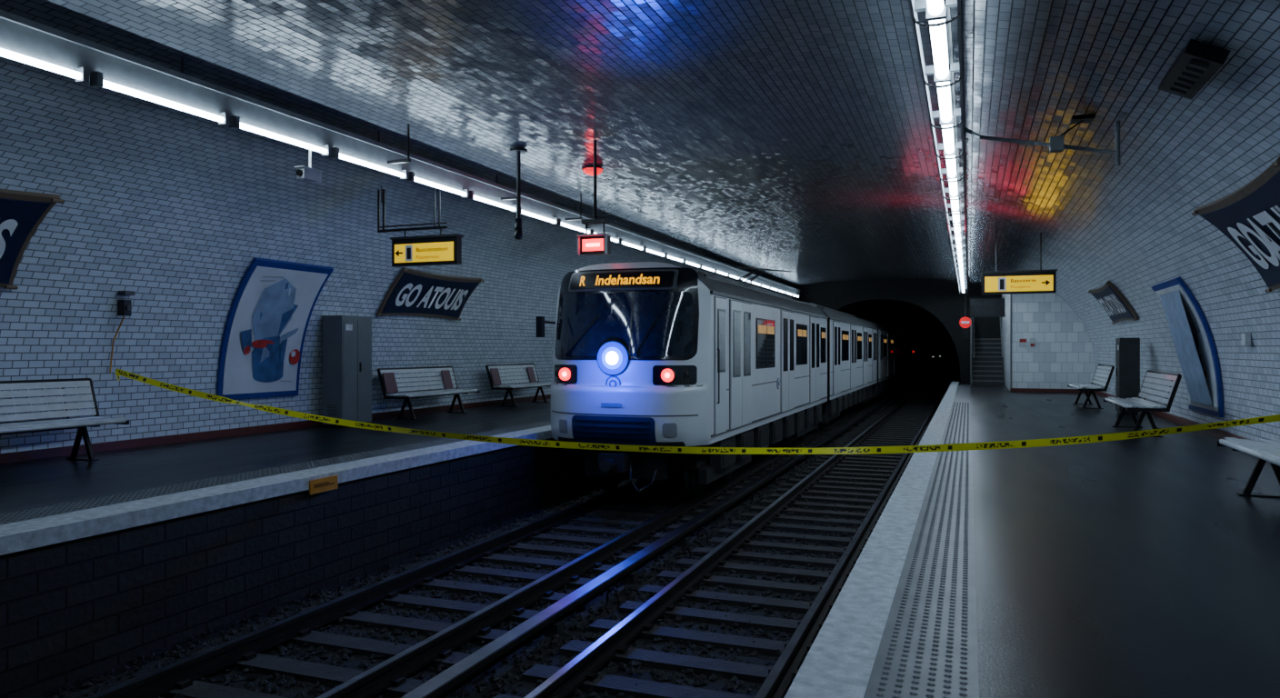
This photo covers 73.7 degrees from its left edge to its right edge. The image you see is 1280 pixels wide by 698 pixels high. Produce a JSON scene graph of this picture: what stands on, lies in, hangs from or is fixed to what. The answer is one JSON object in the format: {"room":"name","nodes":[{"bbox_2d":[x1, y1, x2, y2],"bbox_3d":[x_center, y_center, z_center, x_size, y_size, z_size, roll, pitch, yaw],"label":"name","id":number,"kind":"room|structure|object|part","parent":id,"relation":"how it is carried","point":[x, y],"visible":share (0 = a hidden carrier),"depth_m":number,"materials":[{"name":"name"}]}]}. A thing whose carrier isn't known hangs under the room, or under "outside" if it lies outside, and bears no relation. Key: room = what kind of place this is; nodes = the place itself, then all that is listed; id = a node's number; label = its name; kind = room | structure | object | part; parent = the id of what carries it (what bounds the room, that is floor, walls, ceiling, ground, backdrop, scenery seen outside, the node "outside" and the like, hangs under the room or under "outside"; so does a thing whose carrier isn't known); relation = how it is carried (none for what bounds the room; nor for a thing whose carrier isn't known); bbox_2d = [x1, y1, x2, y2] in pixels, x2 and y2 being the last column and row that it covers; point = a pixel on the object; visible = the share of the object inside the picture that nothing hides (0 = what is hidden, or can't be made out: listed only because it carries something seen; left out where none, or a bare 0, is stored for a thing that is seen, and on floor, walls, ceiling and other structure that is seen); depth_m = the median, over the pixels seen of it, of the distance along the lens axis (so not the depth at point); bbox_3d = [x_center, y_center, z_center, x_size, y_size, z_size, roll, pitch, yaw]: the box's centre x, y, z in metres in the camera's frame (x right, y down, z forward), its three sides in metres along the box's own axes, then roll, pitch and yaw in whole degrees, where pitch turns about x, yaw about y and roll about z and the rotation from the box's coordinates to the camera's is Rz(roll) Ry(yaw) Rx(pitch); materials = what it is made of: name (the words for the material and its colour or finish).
{"room":"metro station","nodes":[
{"label":"metro station","id":0,"kind":"room"},
{"bbox_2d":[0,399,550,513],"bbox_3d":[-2.667,1.910,16.672,3.680,1.220,43.200,0,0,21],"label":"floor","id":1,"kind":"structure","parent":0,"point":[37,483],"depth_m":10.31,"materials":[{"name":"concrete"}]},
{"bbox_2d":[0,378,129,460],"bbox_3d":[-6.859,0.828,9.312,0.694,0.945,2.280,0,0,21],"label":"bench","id":2,"kind":"object","parent":1,"relation":"on","point":[81,423],"visible":1,"depth_m":9.89,"materials":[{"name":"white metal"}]},
{"bbox_2d":[0,420,550,525],"bbox_3d":[-1.773,1.294,14.506,0.445,0.013,39.800,0,0,21],"label":"tactile paving","id":3,"kind":"object","parent":1,"relation":"on","point":[15,516],"visible":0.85,"depth_m":8.30,"materials":[{"name":"concrete"}]},
{"bbox_2d":[321,315,372,428],"bbox_3d":[-4.939,0.372,14.466,0.424,1.855,0.770,0,0,21],"label":"tall cabinet","id":4,"kind":"object","parent":1,"relation":"on","point":[346,339],"visible":0.91,"depth_m":14.18,"materials":[{"name":"black metal"}]},
{"bbox_2d":[377,366,479,419],"bbox_3d":[-4.056,0.828,16.591,0.694,0.945,2.380,0,0,21],"label":"bench","id":5,"kind":"object","parent":1,"relation":"on","point":[386,376],"visible":1,"depth_m":16.44,"materials":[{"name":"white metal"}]},
{"bbox_2d":[485,363,552,407],"bbox_3d":[-2.735,0.828,20.020,0.694,0.945,2.230,0,0,21],"label":"bench","id":6,"kind":"object","parent":1,"relation":"on","point":[527,375],"visible":0.97,"depth_m":19.87,"materials":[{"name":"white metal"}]},
{"bbox_2d":[0,235,557,453],"bbox_3d":[-4.061,0.025,17.209,0.691,2.550,43.200,0,0,21],"label":"wall","id":7,"kind":"structure","parent":0,"point":[61,321],"depth_m":11.70,"materials":[{"name":"tile"}]},
{"bbox_2d":[0,189,64,289],"bbox_3d":[-7.118,-1.163,8.099,0.831,1.002,2.780,0,0,21],"label":"name sign","id":8,"kind":"object","parent":7,"relation":"attached to","point":[21,212],"visible":1,"depth_m":9.14,"materials":[{"name":"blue metal"}]},
{"bbox_2d":[109,290,135,372],"bbox_3d":[-6.593,-0.214,10.822,0.377,1.031,0.140,0,0,21],"label":"intercom","id":9,"kind":"object","parent":7,"relation":"attached to","point":[124,306],"visible":1,"depth_m":10.76,"materials":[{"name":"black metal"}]},
{"bbox_2d":[216,257,333,399],"bbox_3d":[-5.567,-0.280,13.128,0.777,2.066,1.600,0,0,21],"label":"advertising poster","id":10,"kind":"object","parent":7,"relation":"attached to","point":[274,302],"visible":0.98,"depth_m":13.04,"materials":[{"name":"paper"}]},
{"bbox_2d":[0,394,550,463],"bbox_3d":[-4.342,1.245,17.317,0.050,0.110,43.200,0,0,21],"label":"baseboard","id":11,"kind":"structure","parent":7,"relation":"attached to","point":[56,452],"depth_m":12.18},
{"bbox_2d":[376,267,484,320],"bbox_3d":[-4.001,-1.030,16.543,0.644,0.871,2.680,0,0,21],"label":"name sign","id":12,"kind":"object","parent":7,"relation":"attached to","point":[413,292],"visible":1,"depth_m":16.33,"materials":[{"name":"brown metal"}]},
{"bbox_2d":[0,437,599,697],"bbox_3d":[-0.787,1.970,15.948,0.352,1.100,43.200,0,0,21],"label":"wall","id":13,"kind":"structure","parent":0,"point":[73,610],"depth_m":7.77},
{"bbox_2d":[0,425,552,555],"bbox_3d":[-0.756,1.357,15.936,0.425,0.126,43.200,0,0,21],"label":"platform edge","id":14,"kind":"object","parent":13,"relation":"on","point":[22,535],"depth_m":7.59,"materials":[{"name":"paint"}]},
{"bbox_2d":[309,475,338,494],"bbox_3d":[-3.261,1.400,8.810,0.022,0.140,0.400,0,0,21],"label":"plate","id":15,"kind":"object","parent":13,"relation":"attached to","point":[331,483],"visible":1,"depth_m":8.79,"materials":[{"name":"orange metal"}]},
{"bbox_2d":[29,377,959,697],"bbox_3d":[9.926,2.600,35.291,6.200,0.200,87.000,0,0,21],"label":"ground","id":16,"kind":"structure","parent":0,"point":[501,668],"depth_m":7.72,"materials":[{"name":"grey gravel"}]},
{"bbox_2d":[34,440,905,697],"bbox_3d":[1.485,2.487,13.353,5.691,0.119,20.067,0,0,21],"label":"ballast stones","id":17,"kind":"object","parent":16,"relation":"on","point":[176,652],"visible":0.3,"depth_m":8.03},
{"bbox_2d":[85,375,920,697],"bbox_3d":[8.560,2.450,35.334,2.299,0.300,85.900,0,0,21],"label":"railway track","id":18,"kind":"object","parent":16,"relation":"on","point":[387,677],"visible":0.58,"depth_m":8.17,"materials":[{"name":"brown wood"}]},
{"bbox_2d":[536,261,901,497],"bbox_3d":[6.371,0.305,29.687,2.962,3.981,38.041,0,0,21],"label":"train","id":19,"kind":"object","parent":18,"relation":"on","point":[652,354],"visible":0.99,"depth_m":12.65,"materials":[{"name":"white paint"}]},
{"bbox_3d":[2.494,-1.486,17.953,1.076,0.398,1.515,0,0,21],"label":"roof frame","id":20,"kind":"part","parent":19,"relation":"part of","materials":[{"name":"black metal"}]},
{"bbox_2d":[400,374,929,697],"bbox_3d":[9.801,2.392,34.856,0.150,0.256,85.900,0,0,21],"label":"rail","id":21,"kind":"object","parent":16,"relation":"on","point":[548,621],"visible":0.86,"depth_m":8.05,"materials":[{"name":"grey metal"}]},
{"bbox_2d":[493,375,956,697],"bbox_3d":[11.080,2.450,34.364,2.300,0.300,85.900,0,0,21],"label":"railway track","id":22,"kind":"object","parent":16,"relation":"on","point":[905,422],"visible":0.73,"depth_m":8.75,"materials":[{"name":"brown wood"}]},
{"bbox_2d":[911,348,915,392],"bbox_3d":[15.272,1.225,47.725,0.200,2.550,0.150,0,0,21],"label":"signal","id":23,"kind":"object","parent":16,"relation":"on","point":[913,349],"visible":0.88,"depth_m":47.74,"materials":[{"name":"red metal"}]},
{"bbox_2d":[932,355,940,380],"bbox_3d":[22.974,1.475,66.196,0.600,2.050,0.200,0,0,21],"label":"marker lamp","id":24,"kind":"object","parent":16,"relation":"on","point":[933,355],"visible":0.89,"depth_m":66.24,"materials":[{"name":"black metal"}]},
{"bbox_2d":[0,0,1279,306],"bbox_3d":[2.055,-2.050,14.854,12.419,1.600,43.200,0,0,21],"label":"ceiling","id":25,"kind":"structure","parent":0,"point":[795,136],"depth_m":9.53,"materials":[{"name":"tile"}]},
{"bbox_2d":[0,9,800,297],"bbox_3d":[0.369,-2.389,19.629,0.300,0.517,34.900,0,0,21],"label":"fluorescent lights","id":26,"kind":"object","parent":25,"relation":"attached to","point":[22,39],"visible":0.94,"depth_m":8.62,"materials":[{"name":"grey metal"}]},
{"bbox_2d":[293,143,321,183],"bbox_3d":[-3.583,-2.020,9.229,0.120,0.400,0.290,0,0,21],"label":"security camera","id":27,"kind":"object","parent":26,"relation":"attached to","point":[307,174],"visible":0.95,"depth_m":9.22,"materials":[{"name":"white plastic"}]},
{"bbox_2d":[377,162,448,236],"bbox_3d":[-3.238,-2.098,12.134,1.165,1.017,0.040,0,0,21],"label":"bracket","id":28,"kind":"object","parent":25,"relation":"attached to","point":[381,194],"visible":0.96,"depth_m":12.18,"materials":[{"name":"black metal"}]},
{"bbox_2d":[390,233,463,267],"bbox_3d":[-3.012,-1.385,12.047,1.120,0.410,0.160,0,0,21],"label":"direction sign","id":29,"kind":"object","parent":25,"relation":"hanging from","point":[435,249],"visible":1,"depth_m":11.97,"materials":[{"name":"yellow metal"}]},
{"bbox_2d":[386,123,582,220],"bbox_3d":[-2.039,-2.479,12.626,0.320,0.458,4.940,0,0,21],"label":"hanger","id":30,"kind":"object","parent":25,"relation":"hanging from","point":[407,160],"visible":0.76,"depth_m":10.35,"materials":[{"name":"black metal"}]},
{"bbox_2d":[510,147,527,239],"bbox_3d":[-1.675,-2.137,11.790,0.234,1.254,0.240,0,0,21],"label":"dome camera","id":31,"kind":"object","parent":25,"relation":"attached to","point":[518,230],"visible":1,"depth_m":11.76,"materials":[{"name":"grey metal"}]},
{"bbox_2d":[581,166,603,175],"bbox_3d":[-0.727,-2.737,13.193,0.340,0.109,0.340,0,0,21],"label":"lamp","id":32,"kind":"object","parent":25,"relation":"attached to","point":[588,170],"visible":0.8,"depth_m":13.10,"materials":[{"name":"red glass"}]},
{"bbox_2d":[576,140,611,255],"bbox_3d":[-0.620,-2.048,11.523,0.420,1.556,0.220,0,0,21],"label":"display","id":33,"kind":"object","parent":25,"relation":"hanging from","point":[587,244],"visible":1,"depth_m":11.51,"materials":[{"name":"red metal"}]},
{"bbox_2d":[908,0,967,294],"bbox_3d":[6.444,-2.374,17.289,0.300,0.567,34.900,0,0,21],"label":"fluorescent lights","id":34,"kind":"object","parent":25,"relation":"attached to","point":[938,12],"visible":0.99,"depth_m":7.57,"materials":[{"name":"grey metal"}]},
{"bbox_2d":[959,290,970,337],"bbox_3d":[11.027,-1.200,28.967,0.380,1.600,0.130,0,0,21],"label":"no entry sign","id":35,"kind":"object","parent":25,"relation":"hanging from","point":[965,322],"visible":1,"depth_m":28.96,"materials":[{"name":"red metal"}]},
{"bbox_2d":[980,221,1057,294],"bbox_3d":[7.402,-1.796,16.717,1.360,1.433,0.160,0,0,21],"label":"direction sign","id":36,"kind":"object","parent":25,"relation":"hanging from","point":[1040,281],"visible":1,"depth_m":16.65,"materials":[{"name":"yellow plastic"},{"name":"black metal"},{"name":"dark grey metal"}]},
{"bbox_2d":[963,113,1119,165],"bbox_3d":[3.991,-2.055,8.525,1.443,0.510,0.420,0,0,21],"label":"conduit","id":37,"kind":"object","parent":25,"relation":"attached to","point":[1055,145],"depth_m":8.43,"materials":[{"name":"black metal"}]},
{"bbox_2d":[1157,39,1229,99],"bbox_3d":[4.098,-2.065,6.352,0.278,0.201,0.900,0,0,21],"label":"vent","id":38,"kind":"object","parent":25,"relation":"attached to","point":[1198,62],"depth_m":6.15,"materials":[{"name":"grey metal"}]},
{"bbox_2d":[776,279,1001,381],"bbox_3d":[9.818,-0.125,35.011,13.800,5.450,0.001,0,0,21],"label":"wall","id":39,"kind":"structure","parent":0,"point":[942,298],"depth_m":34.29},
{"bbox_2d":[836,299,959,377],"bbox_3d":[17.690,0.200,55.452,6.400,4.800,43.790,0,0,21],"label":"tunnel","id":40,"kind":"object","parent":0,"point":[929,338],"visible":0.34,"depth_m":75.34,"materials":[{"name":"concrete"}]},
{"bbox_2d":[1001,293,1096,389],"bbox_3d":[13.733,-0.505,29.163,2.290,3.610,8.100,0,0,21],"label":"wall","id":41,"kind":"structure","parent":0,"point":[1063,355],"depth_m":25.46,"materials":[{"name":"white tile"}]},
{"bbox_2d":[1019,338,1035,347],"bbox_3d":[11.606,-0.185,25.629,0.440,0.270,0.025,0,0,21],"label":"notice","id":42,"kind":"object","parent":41,"relation":"attached to","point":[1023,342],"depth_m":25.63,"materials":[{"name":"white paper"}]},
{"bbox_2d":[1010,294,1089,393],"bbox_3d":[12.221,-0.300,25.389,2.240,3.200,0.030,0,0,21],"label":"trim","id":43,"kind":"structure","parent":41,"relation":"attached to","point":[1016,390],"depth_m":25.63,"materials":[{"name":"brown paint"}]},
{"bbox_2d":[958,381,1279,697],"bbox_3d":[6.698,1.910,13.066,3.850,1.220,43.200,0,0,21],"label":"floor","id":44,"kind":"structure","parent":0,"point":[1135,567],"depth_m":5.35,"materials":[{"name":"concrete"}]},
{"bbox_2d":[863,385,979,697],"bbox_3d":[4.482,1.294,12.098,0.400,0.013,39.800,0,0,21],"label":"tactile paving","id":45,"kind":"object","parent":44,"relation":"on","point":[928,648],"visible":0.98,"depth_m":4.43,"materials":[{"name":"concrete"}]},
{"bbox_2d":[970,298,1004,385],"bbox_3d":[12.986,-0.250,32.023,1.140,3.100,3.200,0,0,21],"label":"staircase","id":46,"kind":"structure","parent":44,"relation":"on","point":[987,354],"depth_m":31.02,"materials":[{"name":"grey concrete"}]},
{"bbox_2d":[1067,363,1114,409],"bbox_3d":[10.175,0.828,19.335,0.694,0.945,2.230,0,0,21],"label":"bench","id":47,"kind":"object","parent":44,"relation":"on","point":[1103,374],"visible":1,"depth_m":18.80,"materials":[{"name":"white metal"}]},
{"bbox_2d":[1115,337,1139,414],"bbox_3d":[9.791,0.537,17.179,0.374,1.525,0.520,0,0,21],"label":"cabinet","id":48,"kind":"object","parent":44,"relation":"on","point":[1127,350],"visible":0.7,"depth_m":16.95,"materials":[{"name":"grey metal"}]},
{"bbox_2d":[1103,370,1181,437],"bbox_3d":[7.847,0.828,13.427,0.694,0.945,2.330,0,0,21],"label":"bench","id":49,"kind":"object","parent":44,"relation":"on","point":[1134,404],"visible":0.98,"depth_m":12.96,"materials":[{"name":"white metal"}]},
{"bbox_2d":[1216,437,1279,498],"bbox_3d":[5.286,0.828,6.778,0.694,0.945,2.280,0,0,21],"label":"bench","id":50,"kind":"object","parent":44,"relation":"on","point":[1265,451],"visible":1,"depth_m":7.50,"materials":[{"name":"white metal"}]},
{"bbox_2d":[1070,240,1279,440],"bbox_3d":[8.172,0.025,12.498,0.691,2.550,43.200,0,0,21],"label":"wall","id":51,"kind":"structure","parent":0,"point":[1233,299],"depth_m":11.82,"materials":[{"name":"tile"}]},
{"bbox_2d":[115,368,1279,454],"bbox_3d":[-0.056,0.684,9.320,13.570,0.880,0.072,0,0,13],"label":"barrier tape","id":52,"kind":"object","parent":51,"relation":"attached to","point":[1085,439],"visible":1,"depth_m":9.04,"materials":[{"name":"yellow plastic"}]},
{"bbox_2d":[1088,280,1138,324],"bbox_3d":[10.238,-0.976,18.561,0.581,0.821,2.880,0,0,21],"label":"name sign","id":53,"kind":"object","parent":51,"relation":"attached to","point":[1118,309],"visible":1,"depth_m":18.14,"materials":[{"name":"brown metal"}]},
{"bbox_2d":[1094,390,1253,440],"bbox_3d":[6.979,1.245,8.564,0.050,0.110,35.000,0,0,21],"label":"baseboard","id":54,"kind":"structure","parent":51,"relation":"attached to","point":[1217,433],"depth_m":14.40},
{"bbox_2d":[1150,276,1223,417],"bbox_3d":[8.583,-0.037,13.465,0.597,2.075,1.900,0,0,21],"label":"advertising poster","id":55,"kind":"object","parent":51,"relation":"attached to","point":[1191,334],"visible":1,"depth_m":13.06,"materials":[{"name":"paper"}]},
{"bbox_2d":[1191,156,1279,292],"bbox_3d":[6.131,-1.114,8.248,0.780,0.981,2.880,0,0,21],"label":"name sign","id":56,"kind":"object","parent":51,"relation":"attached to","point":[1249,216],"visible":1,"depth_m":8.65,"materials":[{"name":"blue metal"}]},
{"bbox_2d":[1241,333,1250,345],"bbox_3d":[7.747,-0.125,10.921,0.060,0.150,0.150,0,0,21],"label":"junction box","id":57,"kind":"object","parent":51,"relation":"attached to","point":[1245,337],"visible":1,"depth_m":10.86,"materials":[{"name":"white plastic"}]},
{"bbox_3d":[4.814,1.970,13.791,0.192,1.100,43.200,0,0,21],"label":"wall","id":58,"kind":"structure","parent":0,"visible":0},
{"bbox_2d":[784,381,959,697],"bbox_3d":[4.778,1.357,13.805,0.275,0.126,43.200,0,0,21],"label":"platform edge","id":59,"kind":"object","parent":58,"relation":"on","point":[839,663],"depth_m":4.45,"materials":[{"name":"paint"}]}
]}

